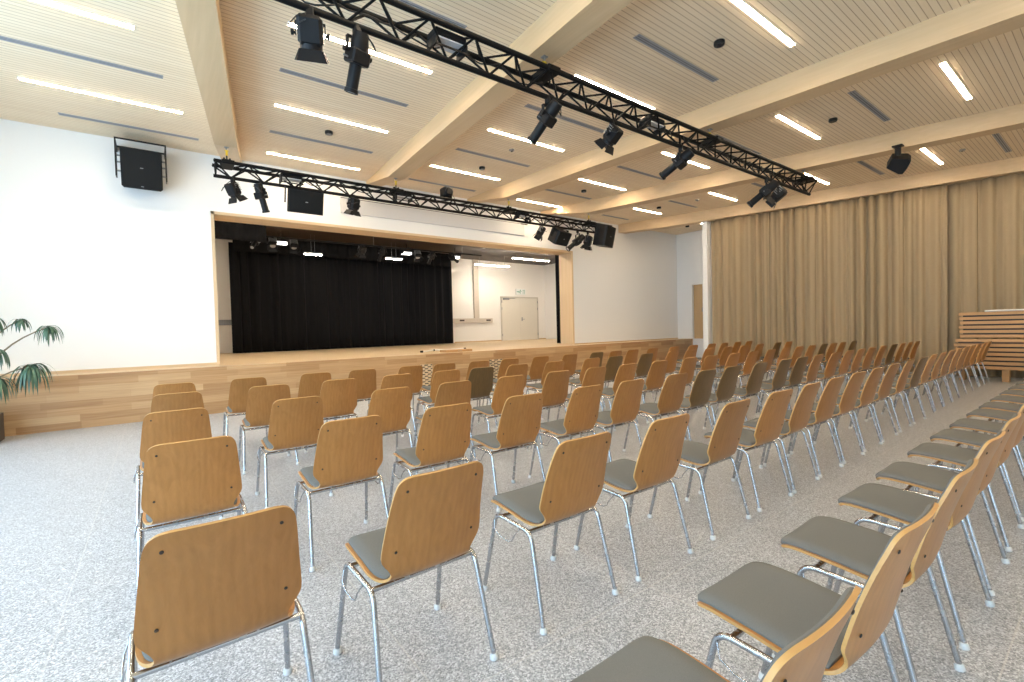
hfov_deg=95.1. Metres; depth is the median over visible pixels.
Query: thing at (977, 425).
chair
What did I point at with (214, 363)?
ledge
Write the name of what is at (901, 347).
chair
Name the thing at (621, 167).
ceiling vent
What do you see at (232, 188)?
spotlight
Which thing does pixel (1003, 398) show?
chair
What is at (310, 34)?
spotlight
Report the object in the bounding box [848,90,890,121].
ceiling vent
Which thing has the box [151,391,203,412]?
chair
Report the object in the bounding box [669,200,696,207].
ceiling vent
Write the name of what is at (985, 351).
chair
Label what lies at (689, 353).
chair
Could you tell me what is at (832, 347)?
chair
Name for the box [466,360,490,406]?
chair
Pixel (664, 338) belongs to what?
baseboard
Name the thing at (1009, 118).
ceiling beam
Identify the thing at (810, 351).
chair
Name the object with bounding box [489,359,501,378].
floor vent
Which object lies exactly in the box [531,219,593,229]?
power cable
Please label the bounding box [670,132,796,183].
power cable
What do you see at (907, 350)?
chair
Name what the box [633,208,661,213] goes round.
recessed light
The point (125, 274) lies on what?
wall
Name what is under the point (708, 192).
recessed light
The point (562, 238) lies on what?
grille
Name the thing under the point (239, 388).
chair
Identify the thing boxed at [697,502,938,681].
chair
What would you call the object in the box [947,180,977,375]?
curtain
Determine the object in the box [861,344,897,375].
chair
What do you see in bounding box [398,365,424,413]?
chair
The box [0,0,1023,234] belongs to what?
ceiling
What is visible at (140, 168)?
grille
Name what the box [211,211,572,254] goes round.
trim
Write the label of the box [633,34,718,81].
ceiling vent
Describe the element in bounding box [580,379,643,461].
chair
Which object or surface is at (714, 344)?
chair
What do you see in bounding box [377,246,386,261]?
spotlight
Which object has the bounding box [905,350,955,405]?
chair
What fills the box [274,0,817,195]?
lighting truss
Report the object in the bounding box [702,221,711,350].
pillar
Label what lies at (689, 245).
wall
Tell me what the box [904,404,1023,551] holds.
chair
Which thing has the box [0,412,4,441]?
planter
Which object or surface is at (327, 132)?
ceiling spotlight
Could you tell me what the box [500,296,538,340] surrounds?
door
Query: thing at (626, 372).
chair
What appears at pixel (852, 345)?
chair
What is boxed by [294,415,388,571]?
chair
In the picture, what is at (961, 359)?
chair
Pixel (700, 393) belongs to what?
chair
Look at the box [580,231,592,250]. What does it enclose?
spotlight
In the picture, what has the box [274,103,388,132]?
recessed light
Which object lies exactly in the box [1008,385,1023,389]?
chair
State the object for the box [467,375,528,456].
chair
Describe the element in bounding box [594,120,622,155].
spotlight
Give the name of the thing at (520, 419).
chair
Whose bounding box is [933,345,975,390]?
chair
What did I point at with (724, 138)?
ceiling vent
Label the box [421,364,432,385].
floor vent
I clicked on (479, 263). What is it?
strip light
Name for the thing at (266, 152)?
recessed light
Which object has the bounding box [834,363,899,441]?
chair
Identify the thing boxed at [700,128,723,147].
hanger
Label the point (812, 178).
hanger
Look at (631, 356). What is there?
chair
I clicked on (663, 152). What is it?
recessed light
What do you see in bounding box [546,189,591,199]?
ceiling vent
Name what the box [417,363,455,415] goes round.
chair
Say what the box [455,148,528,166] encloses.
ceiling vent
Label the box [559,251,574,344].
trim
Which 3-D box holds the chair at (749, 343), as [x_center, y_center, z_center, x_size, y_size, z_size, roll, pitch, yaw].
[6.198,0.408,12.708,0.495,0.829,0.545,-3,2,-38]
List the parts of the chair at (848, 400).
leg, leg, leg, leg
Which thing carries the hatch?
on the stage
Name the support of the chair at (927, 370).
on the floor
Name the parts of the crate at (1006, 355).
core panel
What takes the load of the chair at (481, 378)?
on the floor
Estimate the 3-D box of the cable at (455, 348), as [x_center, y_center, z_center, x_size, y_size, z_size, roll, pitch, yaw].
[-1.823,0.233,11.913,0.358,0.066,1.581,0,2,37]
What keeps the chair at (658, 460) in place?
on the floor
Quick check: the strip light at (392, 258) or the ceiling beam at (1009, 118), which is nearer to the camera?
the ceiling beam at (1009, 118)
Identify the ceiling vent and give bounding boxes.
[0,35,162,78]
[58,112,198,140]
[269,130,372,153]
[279,68,408,106]
[399,0,466,28]
[408,178,475,191]
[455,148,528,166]
[524,104,604,132]
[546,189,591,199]
[603,214,628,219]
[617,166,662,179]
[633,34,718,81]
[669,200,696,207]
[714,134,760,154]
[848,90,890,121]
[857,161,884,174]
[992,133,1011,152]
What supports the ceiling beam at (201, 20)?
attached to the ceiling at (259, 42)
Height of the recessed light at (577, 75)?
0.015 m
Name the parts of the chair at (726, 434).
leg, rail, leg, leg, leg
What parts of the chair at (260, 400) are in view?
leg, leg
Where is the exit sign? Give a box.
[516,289,525,294]
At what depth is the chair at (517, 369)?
6.43 m
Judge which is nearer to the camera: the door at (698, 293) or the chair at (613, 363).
the chair at (613, 363)
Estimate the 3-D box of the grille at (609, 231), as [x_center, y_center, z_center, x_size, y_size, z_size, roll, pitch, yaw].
[2.533,-2.682,12.040,0.016,0.480,0.540,14,10,34]
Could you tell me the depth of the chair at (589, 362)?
7.30 m
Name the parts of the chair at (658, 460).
leg, rail, leg, leg, leg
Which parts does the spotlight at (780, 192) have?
barn door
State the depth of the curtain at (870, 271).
11.75 m
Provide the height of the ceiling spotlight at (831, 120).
0.048 m
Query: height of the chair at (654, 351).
0.829 m
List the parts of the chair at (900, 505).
leg, leg, rail, leg, leg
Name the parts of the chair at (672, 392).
leg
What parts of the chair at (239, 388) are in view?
leg, leg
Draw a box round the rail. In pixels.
[218,320,231,324]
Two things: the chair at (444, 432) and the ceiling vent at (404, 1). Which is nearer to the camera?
the chair at (444, 432)
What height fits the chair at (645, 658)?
0.841 m
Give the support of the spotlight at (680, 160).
hanging from the lighting truss at (334, 17)
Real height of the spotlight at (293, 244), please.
0.390 m
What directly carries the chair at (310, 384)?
on the floor
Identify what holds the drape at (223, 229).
hanging from the ceiling at (488, 254)
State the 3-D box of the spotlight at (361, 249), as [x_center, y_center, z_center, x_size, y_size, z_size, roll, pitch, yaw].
[-4.383,-2.605,13.630,0.357,0.390,0.297,0,2,43]
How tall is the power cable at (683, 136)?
0.118 m
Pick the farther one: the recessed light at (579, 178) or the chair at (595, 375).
the recessed light at (579, 178)
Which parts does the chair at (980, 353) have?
leg, leg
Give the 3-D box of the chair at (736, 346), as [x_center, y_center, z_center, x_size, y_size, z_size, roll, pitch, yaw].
[5.720,0.430,12.345,0.495,0.829,0.545,-3,2,-38]
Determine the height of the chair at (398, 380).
0.841 m
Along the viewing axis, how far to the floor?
2.63 m
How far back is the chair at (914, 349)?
10.12 m
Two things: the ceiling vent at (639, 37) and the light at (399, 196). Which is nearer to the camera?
the ceiling vent at (639, 37)
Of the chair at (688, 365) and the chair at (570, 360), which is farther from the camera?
the chair at (570, 360)
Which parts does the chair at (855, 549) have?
leg, leg, rail, leg, leg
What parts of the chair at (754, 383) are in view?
leg, leg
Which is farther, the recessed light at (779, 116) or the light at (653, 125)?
the recessed light at (779, 116)
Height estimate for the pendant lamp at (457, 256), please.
0.360 m
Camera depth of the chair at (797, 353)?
9.14 m
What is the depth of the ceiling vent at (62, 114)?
7.23 m
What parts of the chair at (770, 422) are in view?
leg, leg, leg, leg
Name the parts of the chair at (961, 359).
leg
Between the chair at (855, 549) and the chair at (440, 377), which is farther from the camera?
the chair at (440, 377)
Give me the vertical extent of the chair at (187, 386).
0.841 m
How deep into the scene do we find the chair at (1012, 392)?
5.23 m
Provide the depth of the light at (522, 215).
10.96 m
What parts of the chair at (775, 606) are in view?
leg, rail, leg, leg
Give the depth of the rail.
14.07 m
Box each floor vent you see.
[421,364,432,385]
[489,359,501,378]
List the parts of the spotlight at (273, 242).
barn door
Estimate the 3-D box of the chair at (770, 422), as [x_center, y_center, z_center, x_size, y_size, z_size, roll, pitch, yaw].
[1.807,0.771,3.584,0.508,0.841,0.545,-3,2,-36]
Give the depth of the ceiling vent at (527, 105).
7.42 m
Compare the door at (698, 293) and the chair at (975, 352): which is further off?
the door at (698, 293)
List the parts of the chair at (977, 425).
leg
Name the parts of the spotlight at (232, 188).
barn door, barn door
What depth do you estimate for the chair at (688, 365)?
6.92 m
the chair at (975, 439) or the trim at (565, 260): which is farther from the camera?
the trim at (565, 260)
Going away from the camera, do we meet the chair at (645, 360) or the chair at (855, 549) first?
the chair at (855, 549)
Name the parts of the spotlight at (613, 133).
barn door, barn door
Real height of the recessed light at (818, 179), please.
0.015 m
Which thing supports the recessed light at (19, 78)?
in the ceiling at (259, 42)
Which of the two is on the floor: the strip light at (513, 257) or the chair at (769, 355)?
the chair at (769, 355)
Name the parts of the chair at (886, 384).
leg, leg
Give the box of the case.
[340,197,527,235]
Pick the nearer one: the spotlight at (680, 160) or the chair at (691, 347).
the spotlight at (680, 160)
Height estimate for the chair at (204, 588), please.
0.841 m
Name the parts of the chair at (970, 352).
leg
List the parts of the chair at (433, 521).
leg, rail, leg, leg, leg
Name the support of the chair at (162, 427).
on the floor
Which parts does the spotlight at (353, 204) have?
barn door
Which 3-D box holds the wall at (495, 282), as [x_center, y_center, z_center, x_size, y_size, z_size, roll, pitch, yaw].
[-4.860,-1.823,17.138,16.300,4.020,0.200,-3,2,-37]
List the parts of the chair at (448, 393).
leg, leg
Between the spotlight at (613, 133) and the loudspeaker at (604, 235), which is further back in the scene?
the loudspeaker at (604, 235)
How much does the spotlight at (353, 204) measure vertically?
0.394 m
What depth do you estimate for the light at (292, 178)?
7.93 m
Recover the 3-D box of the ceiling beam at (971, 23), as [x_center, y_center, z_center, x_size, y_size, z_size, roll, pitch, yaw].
[3.926,-3.386,6.124,0.319,0.300,15.098,-3,2,-41]
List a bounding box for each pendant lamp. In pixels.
[276,232,288,244]
[400,244,412,254]
[449,248,460,258]
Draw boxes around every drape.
[214,220,265,242]
[232,238,450,266]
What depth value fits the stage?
8.16 m
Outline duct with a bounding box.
[453,259,492,322]
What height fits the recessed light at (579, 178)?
0.015 m
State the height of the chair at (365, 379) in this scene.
0.841 m
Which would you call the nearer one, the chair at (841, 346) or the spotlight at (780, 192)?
the spotlight at (780, 192)
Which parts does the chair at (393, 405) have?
leg, leg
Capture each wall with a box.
[0,119,677,373]
[215,239,545,352]
[544,264,556,338]
[676,230,712,357]
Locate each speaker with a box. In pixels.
[114,136,167,191]
[886,144,910,173]
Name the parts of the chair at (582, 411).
leg, rail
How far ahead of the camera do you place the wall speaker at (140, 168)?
7.51 m
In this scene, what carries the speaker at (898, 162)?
hanging from the ceiling beam at (1009, 118)
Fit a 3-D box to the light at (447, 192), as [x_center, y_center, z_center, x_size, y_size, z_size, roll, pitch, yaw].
[-1.294,-3.078,9.825,0.434,0.255,0.265,-3,2,-37]
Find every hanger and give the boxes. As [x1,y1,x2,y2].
[220,146,234,169]
[389,178,403,195]
[502,199,515,213]
[529,55,560,85]
[583,213,595,226]
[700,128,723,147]
[796,170,814,184]
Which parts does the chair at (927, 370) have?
leg, leg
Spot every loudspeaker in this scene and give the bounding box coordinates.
[284,186,323,215]
[548,227,571,246]
[592,223,615,247]
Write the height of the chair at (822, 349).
0.829 m
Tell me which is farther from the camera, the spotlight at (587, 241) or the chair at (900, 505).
the spotlight at (587, 241)
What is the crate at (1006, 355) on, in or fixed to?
on the floor
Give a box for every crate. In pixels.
[954,339,1023,381]
[959,311,1023,337]
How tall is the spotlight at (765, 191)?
0.494 m
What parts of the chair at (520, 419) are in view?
leg, rail, leg, leg, leg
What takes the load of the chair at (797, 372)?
on the floor
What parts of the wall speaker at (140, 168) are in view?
bracket arm, bracket arm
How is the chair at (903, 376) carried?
on the floor
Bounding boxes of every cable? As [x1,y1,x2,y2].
[301,0,542,84]
[302,178,445,202]
[420,348,465,352]
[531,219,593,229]
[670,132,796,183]
[683,136,797,182]
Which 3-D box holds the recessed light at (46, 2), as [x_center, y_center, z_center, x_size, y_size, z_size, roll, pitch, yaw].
[-4.650,-3.272,4.429,1.690,0.015,0.080,-3,2,-37]
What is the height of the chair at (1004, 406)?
0.841 m
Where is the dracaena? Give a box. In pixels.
[0,318,63,441]
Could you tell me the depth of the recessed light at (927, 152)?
9.45 m
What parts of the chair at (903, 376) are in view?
leg, leg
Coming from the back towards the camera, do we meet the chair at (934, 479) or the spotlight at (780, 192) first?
the spotlight at (780, 192)
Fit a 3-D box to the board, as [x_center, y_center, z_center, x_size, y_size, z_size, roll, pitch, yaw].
[10.056,-0.618,9.356,0.240,0.038,0.850,-3,2,-37]
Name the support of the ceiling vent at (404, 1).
in the ceiling at (259, 42)
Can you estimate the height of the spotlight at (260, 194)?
0.501 m
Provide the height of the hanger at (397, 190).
0.310 m
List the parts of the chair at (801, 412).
leg, leg, leg, leg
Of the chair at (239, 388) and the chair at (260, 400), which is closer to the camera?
the chair at (260, 400)
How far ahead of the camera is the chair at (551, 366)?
6.84 m
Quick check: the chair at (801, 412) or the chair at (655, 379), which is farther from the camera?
the chair at (655, 379)
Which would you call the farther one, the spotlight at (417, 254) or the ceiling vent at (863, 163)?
the spotlight at (417, 254)
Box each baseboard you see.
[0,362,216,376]
[455,338,545,342]
[575,338,677,343]
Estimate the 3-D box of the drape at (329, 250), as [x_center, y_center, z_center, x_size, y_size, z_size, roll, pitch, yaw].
[-5.100,-2.923,15.492,7.207,0.480,0.076,-3,2,-39]
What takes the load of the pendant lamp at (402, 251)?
hanging from the ceiling at (488, 254)
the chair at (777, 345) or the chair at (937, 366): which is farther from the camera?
the chair at (777, 345)
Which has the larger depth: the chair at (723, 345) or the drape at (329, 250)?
the drape at (329, 250)
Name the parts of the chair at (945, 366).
leg, leg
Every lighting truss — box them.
[212,158,611,233]
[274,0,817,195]
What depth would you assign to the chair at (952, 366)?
7.43 m
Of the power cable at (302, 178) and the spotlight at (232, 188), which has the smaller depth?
the spotlight at (232, 188)
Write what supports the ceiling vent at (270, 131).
in the ceiling at (259, 42)
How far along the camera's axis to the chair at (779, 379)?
6.21 m
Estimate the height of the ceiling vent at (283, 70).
0.010 m
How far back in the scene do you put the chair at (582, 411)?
3.94 m
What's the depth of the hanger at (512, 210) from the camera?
10.74 m
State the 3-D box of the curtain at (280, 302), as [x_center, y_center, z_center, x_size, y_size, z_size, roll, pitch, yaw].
[-5.160,-1.374,15.813,7.485,3.190,0.170,-3,2,-40]
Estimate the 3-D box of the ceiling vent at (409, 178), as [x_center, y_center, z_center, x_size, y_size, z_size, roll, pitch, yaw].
[-1.546,-3.518,10.575,1.690,0.010,0.090,-3,2,-37]
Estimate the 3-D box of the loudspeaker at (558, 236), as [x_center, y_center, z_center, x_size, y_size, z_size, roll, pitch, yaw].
[1.161,-2.618,11.721,0.483,0.474,0.586,0,2,41]
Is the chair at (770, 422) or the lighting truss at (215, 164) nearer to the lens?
the chair at (770, 422)
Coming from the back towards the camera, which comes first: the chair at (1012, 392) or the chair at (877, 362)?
the chair at (877, 362)
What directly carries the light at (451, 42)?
attached to the lighting truss at (334, 17)
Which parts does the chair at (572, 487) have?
leg, rail, leg, leg, leg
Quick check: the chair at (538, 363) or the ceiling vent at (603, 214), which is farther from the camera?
the ceiling vent at (603, 214)
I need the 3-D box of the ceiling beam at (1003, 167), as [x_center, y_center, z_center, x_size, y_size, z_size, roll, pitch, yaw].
[9.654,-3.647,10.471,15.607,0.300,0.310,0,2,39]
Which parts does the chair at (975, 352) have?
leg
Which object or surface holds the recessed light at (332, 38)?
in the ceiling at (259, 42)
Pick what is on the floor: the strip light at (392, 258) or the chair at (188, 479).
the chair at (188, 479)
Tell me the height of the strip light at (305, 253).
0.592 m
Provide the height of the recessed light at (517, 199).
0.015 m
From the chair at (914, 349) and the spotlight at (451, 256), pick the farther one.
the spotlight at (451, 256)
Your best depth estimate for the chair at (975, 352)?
8.55 m
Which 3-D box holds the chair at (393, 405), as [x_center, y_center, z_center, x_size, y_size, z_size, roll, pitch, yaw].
[-1.187,0.827,4.292,0.508,0.841,0.545,-3,2,-38]
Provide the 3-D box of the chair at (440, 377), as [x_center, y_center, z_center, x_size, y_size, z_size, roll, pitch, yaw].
[-0.927,0.775,5.958,0.508,0.841,0.545,-3,2,-36]
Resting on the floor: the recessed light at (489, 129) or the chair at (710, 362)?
the chair at (710, 362)
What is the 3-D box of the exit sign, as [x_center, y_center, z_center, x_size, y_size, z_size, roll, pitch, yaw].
[0.385,-2.198,20.964,0.540,0.260,0.044,-3,2,-37]
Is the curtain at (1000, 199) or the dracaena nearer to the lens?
the dracaena
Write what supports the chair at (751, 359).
on the floor
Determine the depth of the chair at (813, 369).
6.85 m
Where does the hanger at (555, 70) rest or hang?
hanging from the ceiling beam at (566, 23)
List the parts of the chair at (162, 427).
leg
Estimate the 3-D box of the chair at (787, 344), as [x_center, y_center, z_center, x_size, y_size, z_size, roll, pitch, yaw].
[6.692,0.422,11.740,0.495,0.829,0.545,-3,2,-36]
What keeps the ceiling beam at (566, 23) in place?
attached to the ceiling at (259, 42)
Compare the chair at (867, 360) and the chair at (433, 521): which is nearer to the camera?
the chair at (433, 521)
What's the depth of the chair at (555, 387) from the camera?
5.31 m
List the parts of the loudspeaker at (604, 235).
bracket arm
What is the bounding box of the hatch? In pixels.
[440,349,471,352]
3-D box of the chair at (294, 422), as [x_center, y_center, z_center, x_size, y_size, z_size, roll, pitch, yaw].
[-1.792,0.854,3.833,0.508,0.841,0.545,-3,2,-37]
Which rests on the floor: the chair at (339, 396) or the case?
the chair at (339, 396)
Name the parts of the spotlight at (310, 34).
barn door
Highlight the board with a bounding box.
[985,309,1023,311]
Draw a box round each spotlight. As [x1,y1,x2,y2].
[221,177,247,203]
[250,241,260,249]
[253,181,269,212]
[267,237,278,251]
[288,7,329,63]
[288,238,299,253]
[325,130,332,135]
[342,23,376,94]
[344,194,360,216]
[356,244,366,257]
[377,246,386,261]
[413,249,422,261]
[427,251,435,263]
[448,253,458,262]
[527,95,561,144]
[532,224,546,240]
[566,230,584,250]
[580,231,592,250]
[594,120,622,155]
[659,146,693,179]
[714,38,724,47]
[747,177,778,207]
[763,182,787,207]
[828,117,837,122]
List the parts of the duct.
socket rail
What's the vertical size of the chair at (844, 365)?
0.829 m
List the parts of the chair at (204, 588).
rail, leg, leg, leg, rail, leg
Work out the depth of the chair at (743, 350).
10.24 m
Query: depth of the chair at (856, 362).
7.96 m
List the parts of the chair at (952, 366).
leg, leg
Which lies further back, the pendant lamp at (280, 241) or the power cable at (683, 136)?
the pendant lamp at (280, 241)
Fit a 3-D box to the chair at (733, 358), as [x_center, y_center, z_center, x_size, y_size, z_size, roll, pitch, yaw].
[3.502,0.607,7.850,0.495,0.829,0.545,-3,2,-38]
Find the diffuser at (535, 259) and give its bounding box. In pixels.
[512,258,548,261]
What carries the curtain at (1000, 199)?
hanging from the ceiling beam at (1003, 167)
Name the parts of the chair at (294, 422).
leg, leg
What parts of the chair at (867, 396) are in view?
leg, leg, leg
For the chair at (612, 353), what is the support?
on the floor
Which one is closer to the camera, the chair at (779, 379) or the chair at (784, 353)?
the chair at (779, 379)
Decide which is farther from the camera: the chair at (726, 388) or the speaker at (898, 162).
the speaker at (898, 162)
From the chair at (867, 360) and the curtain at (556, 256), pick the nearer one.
the chair at (867, 360)
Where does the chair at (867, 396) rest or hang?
on the floor
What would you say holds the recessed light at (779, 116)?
in the ceiling at (259, 42)
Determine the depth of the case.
11.13 m
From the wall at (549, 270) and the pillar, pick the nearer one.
the pillar
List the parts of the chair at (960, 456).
leg, rail, leg, leg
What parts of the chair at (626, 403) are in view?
leg, leg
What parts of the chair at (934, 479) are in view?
leg, rail, leg, leg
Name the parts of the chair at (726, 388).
leg, leg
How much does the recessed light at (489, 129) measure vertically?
0.015 m
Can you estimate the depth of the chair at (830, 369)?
7.28 m
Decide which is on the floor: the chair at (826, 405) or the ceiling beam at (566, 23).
the chair at (826, 405)
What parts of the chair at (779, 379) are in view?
leg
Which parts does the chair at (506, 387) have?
leg, leg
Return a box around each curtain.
[228,242,453,352]
[555,255,560,342]
[711,184,946,373]
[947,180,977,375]
[977,173,1023,377]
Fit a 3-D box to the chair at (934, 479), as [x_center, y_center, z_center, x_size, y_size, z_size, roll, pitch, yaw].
[2.339,0.786,2.526,0.508,0.841,0.545,-3,2,-37]
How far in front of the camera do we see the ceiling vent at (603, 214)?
14.13 m
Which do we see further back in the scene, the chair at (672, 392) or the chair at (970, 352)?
the chair at (970, 352)
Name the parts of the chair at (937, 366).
leg, leg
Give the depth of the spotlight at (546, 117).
5.14 m
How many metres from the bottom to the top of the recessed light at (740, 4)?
0.015 m
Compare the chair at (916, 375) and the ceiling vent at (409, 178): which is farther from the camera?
the ceiling vent at (409, 178)
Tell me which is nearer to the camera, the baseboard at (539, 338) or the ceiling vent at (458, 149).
the ceiling vent at (458, 149)
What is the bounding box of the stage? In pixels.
[0,339,692,436]
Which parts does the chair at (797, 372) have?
leg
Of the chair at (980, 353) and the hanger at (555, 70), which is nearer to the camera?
the hanger at (555, 70)
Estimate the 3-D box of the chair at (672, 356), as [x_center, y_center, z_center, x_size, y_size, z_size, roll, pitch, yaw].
[2.825,0.598,8.805,0.495,0.829,0.545,-3,2,-38]
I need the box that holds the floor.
[0,362,1023,681]
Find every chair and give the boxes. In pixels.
[121,505,314,681]
[133,408,223,540]
[133,436,247,627]
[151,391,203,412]
[152,382,195,398]
[223,377,267,436]
[238,384,299,473]
[255,396,333,508]
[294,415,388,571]
[298,372,334,421]
[305,378,357,452]
[333,461,498,681]
[335,369,376,419]
[367,373,417,442]
[367,387,418,487]
[388,403,480,517]
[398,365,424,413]
[413,369,459,433]
[413,380,477,470]
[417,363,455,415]
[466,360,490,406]
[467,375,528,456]
[468,367,497,427]
[469,393,545,511]
[482,358,518,405]
[483,364,527,422]
[483,431,618,634]
[525,361,565,419]
[526,356,548,393]
[528,384,601,477]
[539,370,573,447]
[557,366,608,436]
[560,358,601,408]
[562,354,576,384]
[570,352,603,392]
[570,585,860,681]
[574,413,693,581]
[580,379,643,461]
[601,363,638,430]
[602,356,622,408]
[606,350,621,387]
[607,349,638,387]
[622,373,687,451]
[634,353,653,398]
[636,348,657,382]
[642,360,668,422]
[643,351,678,394]
[647,398,751,539]
[654,357,698,414]
[659,369,715,440]
[663,349,695,384]
[666,346,678,377]
[670,345,697,374]
[685,365,740,428]
[690,355,719,410]
[695,348,714,386]
[697,343,715,371]
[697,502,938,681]
[698,389,793,511]
[713,362,767,429]
[714,353,739,404]
[715,346,732,381]
[716,342,728,372]
[717,342,740,362]
[718,345,748,383]
[721,351,758,395]
[735,382,820,492]
[737,344,763,378]
[739,349,775,392]
[742,341,752,367]
[742,358,791,414]
[757,356,807,413]
[759,342,780,377]
[763,376,844,477]
[764,341,792,373]
[766,347,789,388]
[769,346,803,388]
[772,458,977,681]
[780,354,823,402]
[790,371,865,463]
[794,352,840,402]
[803,344,827,381]
[803,345,815,385]
[804,343,836,377]
[814,350,853,393]
[814,367,884,451]
[823,342,845,367]
[825,348,864,391]
[833,430,1005,650]
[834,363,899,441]
[836,347,875,386]
[839,341,856,373]
[849,345,886,379]
[852,359,914,431]
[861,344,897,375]
[869,356,928,423]
[872,343,905,376]
[875,412,1020,595]
[882,342,912,370]
[884,354,937,415]
[889,341,919,372]
[895,352,946,410]
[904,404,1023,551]
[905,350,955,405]
[916,348,962,400]
[924,346,969,395]
[930,421,1023,521]
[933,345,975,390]
[942,343,981,386]
[948,342,987,385]
[949,418,1023,471]
[955,341,991,382]
[966,408,1015,448]
[979,401,1020,434]
[990,395,1023,434]
[999,389,1023,403]
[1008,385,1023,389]
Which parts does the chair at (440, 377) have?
leg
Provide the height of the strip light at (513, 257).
0.192 m
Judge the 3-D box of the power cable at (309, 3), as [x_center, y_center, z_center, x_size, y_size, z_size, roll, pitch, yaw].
[-0.698,-2.762,4.395,2.607,0.117,0.075,-3,2,-37]
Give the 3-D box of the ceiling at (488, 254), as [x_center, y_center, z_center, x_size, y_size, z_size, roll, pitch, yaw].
[-3.178,-3.284,14.668,16.500,0.150,6.150,-3,2,-37]
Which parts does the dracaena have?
stem, stem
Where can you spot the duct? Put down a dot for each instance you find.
(476, 319)
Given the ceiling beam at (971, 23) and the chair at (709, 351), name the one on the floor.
the chair at (709, 351)
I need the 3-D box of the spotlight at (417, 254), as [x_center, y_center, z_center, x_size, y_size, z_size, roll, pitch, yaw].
[-2.948,-2.669,14.661,0.297,0.390,0.357,-3,2,-37]
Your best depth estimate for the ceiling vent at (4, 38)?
5.41 m
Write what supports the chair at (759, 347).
on the floor
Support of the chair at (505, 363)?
on the floor
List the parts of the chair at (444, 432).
leg, rail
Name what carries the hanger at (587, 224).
hanging from the ceiling beam at (1009, 118)
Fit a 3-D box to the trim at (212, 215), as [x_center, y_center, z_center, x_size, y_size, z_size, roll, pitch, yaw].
[-5.551,-0.960,8.722,0.050,2.785,0.542,-3,2,-37]
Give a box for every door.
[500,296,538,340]
[694,284,702,338]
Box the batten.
[266,236,481,255]
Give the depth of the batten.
13.72 m
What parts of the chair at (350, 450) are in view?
leg, rail, leg, leg, leg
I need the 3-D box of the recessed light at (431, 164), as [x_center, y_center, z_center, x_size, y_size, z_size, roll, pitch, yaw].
[-0.942,-3.510,9.779,1.690,0.015,0.080,-3,2,-37]
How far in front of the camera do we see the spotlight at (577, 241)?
12.05 m
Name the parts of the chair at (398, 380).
leg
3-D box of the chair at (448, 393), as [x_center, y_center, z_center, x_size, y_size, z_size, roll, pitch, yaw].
[-0.677,0.803,4.679,0.508,0.841,0.545,-3,2,-37]
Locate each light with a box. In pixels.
[17,76,182,113]
[31,0,134,29]
[266,152,359,169]
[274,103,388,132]
[279,173,303,186]
[287,21,432,73]
[304,235,321,255]
[385,246,401,259]
[392,193,412,202]
[426,26,468,60]
[430,164,500,179]
[440,186,454,199]
[475,256,508,266]
[487,128,563,150]
[512,254,549,261]
[514,212,529,220]
[517,199,560,207]
[574,74,655,108]
[578,178,626,189]
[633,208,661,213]
[640,114,666,134]
[661,151,709,168]
[708,192,736,200]
[729,0,796,46]
[775,114,820,139]
[804,172,829,184]
[920,148,943,163]
[938,61,972,99]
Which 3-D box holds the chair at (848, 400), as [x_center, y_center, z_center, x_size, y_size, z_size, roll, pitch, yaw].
[3.142,0.709,4.632,0.508,0.841,0.545,-3,2,-36]
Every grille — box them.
[120,147,161,190]
[555,232,571,245]
[604,226,615,246]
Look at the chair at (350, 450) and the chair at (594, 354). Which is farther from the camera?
the chair at (594, 354)
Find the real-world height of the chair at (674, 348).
0.829 m
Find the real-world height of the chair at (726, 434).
0.841 m
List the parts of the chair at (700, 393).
leg, leg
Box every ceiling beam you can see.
[175,0,240,162]
[366,0,632,185]
[467,0,1023,202]
[540,103,1023,214]
[618,156,1023,233]
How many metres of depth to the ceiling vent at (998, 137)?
8.82 m
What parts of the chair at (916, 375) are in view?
leg, leg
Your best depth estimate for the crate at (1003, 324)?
9.52 m
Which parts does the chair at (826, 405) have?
leg, leg, leg, leg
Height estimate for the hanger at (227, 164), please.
0.310 m
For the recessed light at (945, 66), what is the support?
in the ceiling at (259, 42)
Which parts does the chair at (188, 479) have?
leg, rail, leg, rail, leg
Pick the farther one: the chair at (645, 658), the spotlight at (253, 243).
the spotlight at (253, 243)
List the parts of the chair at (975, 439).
leg, leg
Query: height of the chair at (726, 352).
0.829 m
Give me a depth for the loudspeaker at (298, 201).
7.95 m
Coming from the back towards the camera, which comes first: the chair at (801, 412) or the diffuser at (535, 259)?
the diffuser at (535, 259)
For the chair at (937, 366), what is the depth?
6.70 m
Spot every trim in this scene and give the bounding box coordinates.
[211,211,219,364]
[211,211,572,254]
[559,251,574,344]
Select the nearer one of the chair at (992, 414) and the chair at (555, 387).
the chair at (992, 414)
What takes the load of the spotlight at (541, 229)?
hanging from the lighting truss at (215, 164)
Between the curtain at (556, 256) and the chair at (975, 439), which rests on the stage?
the curtain at (556, 256)
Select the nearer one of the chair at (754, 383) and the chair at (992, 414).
the chair at (992, 414)
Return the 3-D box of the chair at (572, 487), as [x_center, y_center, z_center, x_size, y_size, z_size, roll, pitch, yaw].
[0.194,0.845,2.327,0.508,0.841,0.545,-3,2,-37]
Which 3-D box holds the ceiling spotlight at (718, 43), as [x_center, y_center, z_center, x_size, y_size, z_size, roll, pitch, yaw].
[2.408,-3.456,5.442,0.122,0.048,0.124,-3,2,-37]
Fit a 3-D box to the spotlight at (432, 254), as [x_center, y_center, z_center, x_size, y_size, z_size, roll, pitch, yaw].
[-2.598,-2.676,15.016,0.252,0.414,0.402,-3,2,-37]
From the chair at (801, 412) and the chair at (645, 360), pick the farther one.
the chair at (645, 360)
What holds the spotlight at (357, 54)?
hanging from the lighting truss at (334, 17)
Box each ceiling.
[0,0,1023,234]
[215,226,554,264]
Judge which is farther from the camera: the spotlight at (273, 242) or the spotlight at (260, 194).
the spotlight at (273, 242)

